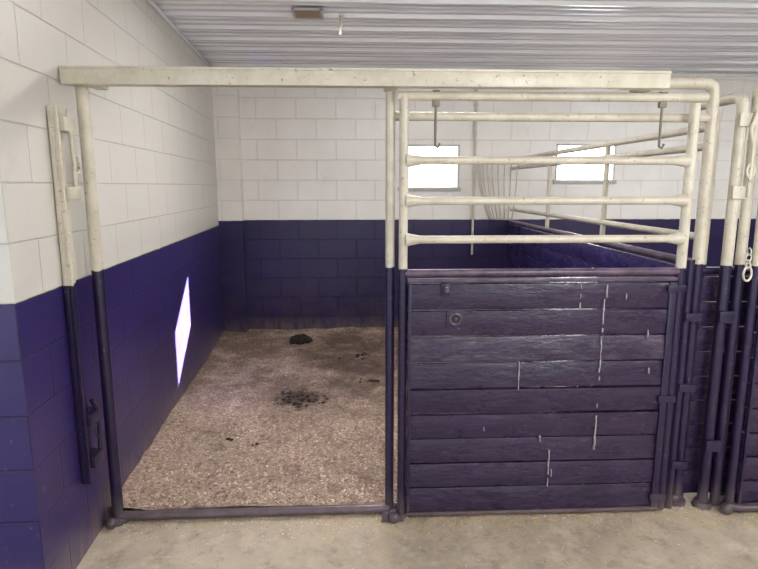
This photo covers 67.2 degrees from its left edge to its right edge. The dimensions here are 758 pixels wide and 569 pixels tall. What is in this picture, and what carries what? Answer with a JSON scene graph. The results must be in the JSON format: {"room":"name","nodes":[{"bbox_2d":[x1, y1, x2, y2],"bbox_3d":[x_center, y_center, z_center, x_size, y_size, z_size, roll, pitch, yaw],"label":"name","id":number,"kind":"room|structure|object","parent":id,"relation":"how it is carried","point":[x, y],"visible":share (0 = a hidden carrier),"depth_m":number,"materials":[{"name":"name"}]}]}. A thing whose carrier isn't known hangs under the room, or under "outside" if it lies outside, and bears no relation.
{"room":"horse stable","nodes":[
{"label":"horse stable","id":0,"kind":"room"},
{"bbox_2d":[0,0,223,568],"bbox_3d":[-2.907,-0.459,4.011,2.797,2.940,4.367,-1,10,-6],"label":"wall","id":1,"kind":"structure","parent":0,"point":[154,147],"depth_m":2.72,"materials":[{"name":"white brick"}]},
{"bbox_2d":[46,105,103,483],"bbox_3d":[-1.311,0.077,2.489,0.063,1.640,0.138,0,10,-2],"label":"bar","id":2,"kind":"object","parent":1,"relation":"attached to","point":[86,417],"visible":1,"depth_m":2.42,"materials":[{"name":"metal"}]},
{"bbox_2d":[145,0,212,66],"bbox_3d":[-1.487,-1.843,3.775,0.024,0.028,4.096,-1,10,-6],"label":"trim","id":3,"kind":"structure","parent":1,"relation":"attached to","point":[151,3],"depth_m":4.31,"materials":[{"name":"metal"}]},
{"bbox_2d":[291,8,323,19],"bbox_3d":[-0.492,-1.877,3.956,0.210,0.015,0.230,0,10,-2],"label":"ceiling vent","id":4,"kind":"object","parent":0,"point":[298,13],"depth_m":3.92,"materials":[{"name":"brown metal"}]},
{"bbox_2d":[76,492,757,568],"bbox_3d":[0.694,1.504,1.281,9.500,0.100,10.650,0,10,-2],"label":"floor","id":5,"kind":"structure","parent":0,"point":[627,553],"depth_m":2.67,"materials":[{"name":"concrete"}]},
{"bbox_2d":[110,327,491,509],"bbox_3d":[-0.086,0.807,4.692,3.085,0.080,3.562,0,10,-2],"label":"bedding","id":6,"kind":"object","parent":5,"relation":"on","point":[332,452],"visible":0.56,"depth_m":3.83,"materials":[{"name":"beige wood"}]},
{"bbox_2d":[290,334,312,344],"bbox_3d":[-0.813,0.568,5.953,0.238,0.098,0.221,0,10,-2],"label":"pile","id":7,"kind":"object","parent":6,"relation":"on","point":[299,339],"visible":1,"depth_m":5.91,"materials":[{"name":"black soil"}]},
{"bbox_2d":[276,393,328,407],"bbox_3d":[-0.568,0.877,4.349,0.334,0.030,0.304,4,10,20],"label":"pile","id":8,"kind":"object","parent":6,"relation":"on","point":[289,397],"visible":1,"depth_m":4.32,"materials":[{"name":"black soil"}]},
{"bbox_2d":[58,65,749,529],"bbox_3d":[0.259,0.117,2.729,3.224,2.152,0.212,0,10,-2],"label":"frame","id":9,"kind":"object","parent":5,"relation":"on","point":[82,78],"visible":0.82,"depth_m":2.65,"materials":[{"name":"beige metal"}]},
{"bbox_2d":[397,90,709,515],"bbox_3d":[0.788,0.148,2.700,1.410,2.050,0.131,0,10,-2],"label":"door","id":10,"kind":"structure","parent":9,"relation":"attached to","point":[515,419],"depth_m":2.75,"materials":[{"name":"wood"}]},
{"bbox_2d":[106,504,757,568],"bbox_3d":[0.722,1.273,2.300,3.952,0.008,1.339,0,10,-2],"label":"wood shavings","id":11,"kind":"object","parent":5,"relation":"on","point":[567,513],"visible":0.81,"depth_m":2.81,"materials":[{"name":"wood"}]},
{"bbox_2d":[506,111,720,496],"bbox_3d":[1.529,-0.136,4.607,0.052,2.000,3.536,0,10,-2],"label":"partition","id":12,"kind":"object","parent":5,"relation":"on","point":[520,255],"visible":0.17,"depth_m":3.92,"materials":[{"name":"beige metal"}]},
{"bbox_2d":[691,92,757,510],"bbox_3d":[1.688,0.108,2.942,0.109,2.086,0.396,0,10,-2],"label":"gate post","id":13,"kind":"object","parent":5,"relation":"on","point":[744,119],"visible":0.98,"depth_m":2.76,"materials":[{"name":"metal"}]},
{"bbox_2d":[709,87,757,514],"bbox_3d":[3.054,0.100,2.825,2.630,2.142,0.151,0,10,-2],"label":"frame","id":14,"kind":"object","parent":5,"relation":"on","point":[716,498],"visible":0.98,"depth_m":2.83,"materials":[{"name":"metal"}]},
{"bbox_2d":[724,207,757,503],"bbox_3d":[2.486,0.135,2.773,1.410,2.050,0.131,0,10,-2],"label":"door","id":15,"kind":"structure","parent":14,"relation":"attached to","point":[742,477],"depth_m":2.85,"materials":[{"name":"wood"}]},
{"bbox_2d":[742,248,752,281],"bbox_3d":[1.744,-0.092,2.691,0.046,0.164,0.030,4,11,23],"label":"chain","id":16,"kind":"object","parent":15,"relation":"hanging from","point":[748,261],"visible":1,"depth_m":2.69,"materials":[{"name":"silver metal"}]},
{"bbox_2d":[152,0,757,71],"bbox_3d":[0.712,-1.416,0.930,9.550,0.106,10.950,0,10,-2],"label":"ceiling","id":17,"kind":"structure","parent":0,"point":[639,35],"depth_m":4.52,"materials":[{"name":"metal"}]},
{"bbox_2d":[338,15,344,34],"bbox_3d":[-0.267,-1.840,4.048,0.048,0.132,0.040,0,10,-2],"label":"pipe","id":18,"kind":"object","parent":17,"relation":"hanging from","point":[340,16],"depth_m":4.04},
{"bbox_2d":[239,72,757,329],"bbox_3d":[0.462,-0.848,6.258,9.500,2.940,0.030,0,10,-2],"label":"wall","id":19,"kind":"structure","parent":0,"point":[314,159],"depth_m":6.22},
{"bbox_2d":[212,66,248,331],"bbox_3d":[-1.596,-0.810,6.102,0.276,2.920,0.130,0,10,-2],"label":"pilaster","id":20,"kind":"object","parent":19,"relation":"attached to","point":[226,100],"visible":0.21,"depth_m":6.04,"materials":[{"name":"white paint"}]},
{"bbox_2d":[398,144,460,190],"bbox_3d":[0.548,-1.263,6.168,0.690,0.490,0.037,0,10,-2],"label":"window","id":21,"kind":"structure","parent":19,"relation":"in","point":[457,188],"depth_m":6.19,"materials":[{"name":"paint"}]},
{"bbox_2d":[471,89,477,254],"bbox_3d":[1.033,-1.275,6.177,0.050,1.910,0.034,0,10,-2],"label":"conduit pipe","id":22,"kind":"object","parent":19,"relation":"attached to","point":[476,90],"visible":0.7,"depth_m":6.18,"materials":[{"name":"beige metal"}]},
{"bbox_2d":[477,165,517,219],"bbox_3d":[1.248,-0.998,6.068,0.496,0.621,0.217,9,13,42],"label":"rack","id":23,"kind":"object","parent":19,"relation":"attached to","point":[478,166],"visible":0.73,"depth_m":6.06,"materials":[{"name":"beige metal"}]},
{"bbox_2d":[553,144,616,182],"bbox_3d":[2.261,-1.320,6.234,0.700,0.420,0.037,0,10,-2],"label":"window","id":24,"kind":"structure","parent":19,"relation":"in","point":[563,173],"depth_m":6.25,"materials":[{"name":"glass"}]},
{"bbox_2d":[671,73,757,76],"bbox_3d":[1.832,-2.239,6.047,6.560,0.023,0.028,0,10,-2],"label":"trim","id":25,"kind":"structure","parent":19,"relation":"attached to","point":[672,74],"depth_m":6.11,"materials":[{"name":"metal"}]}
]}

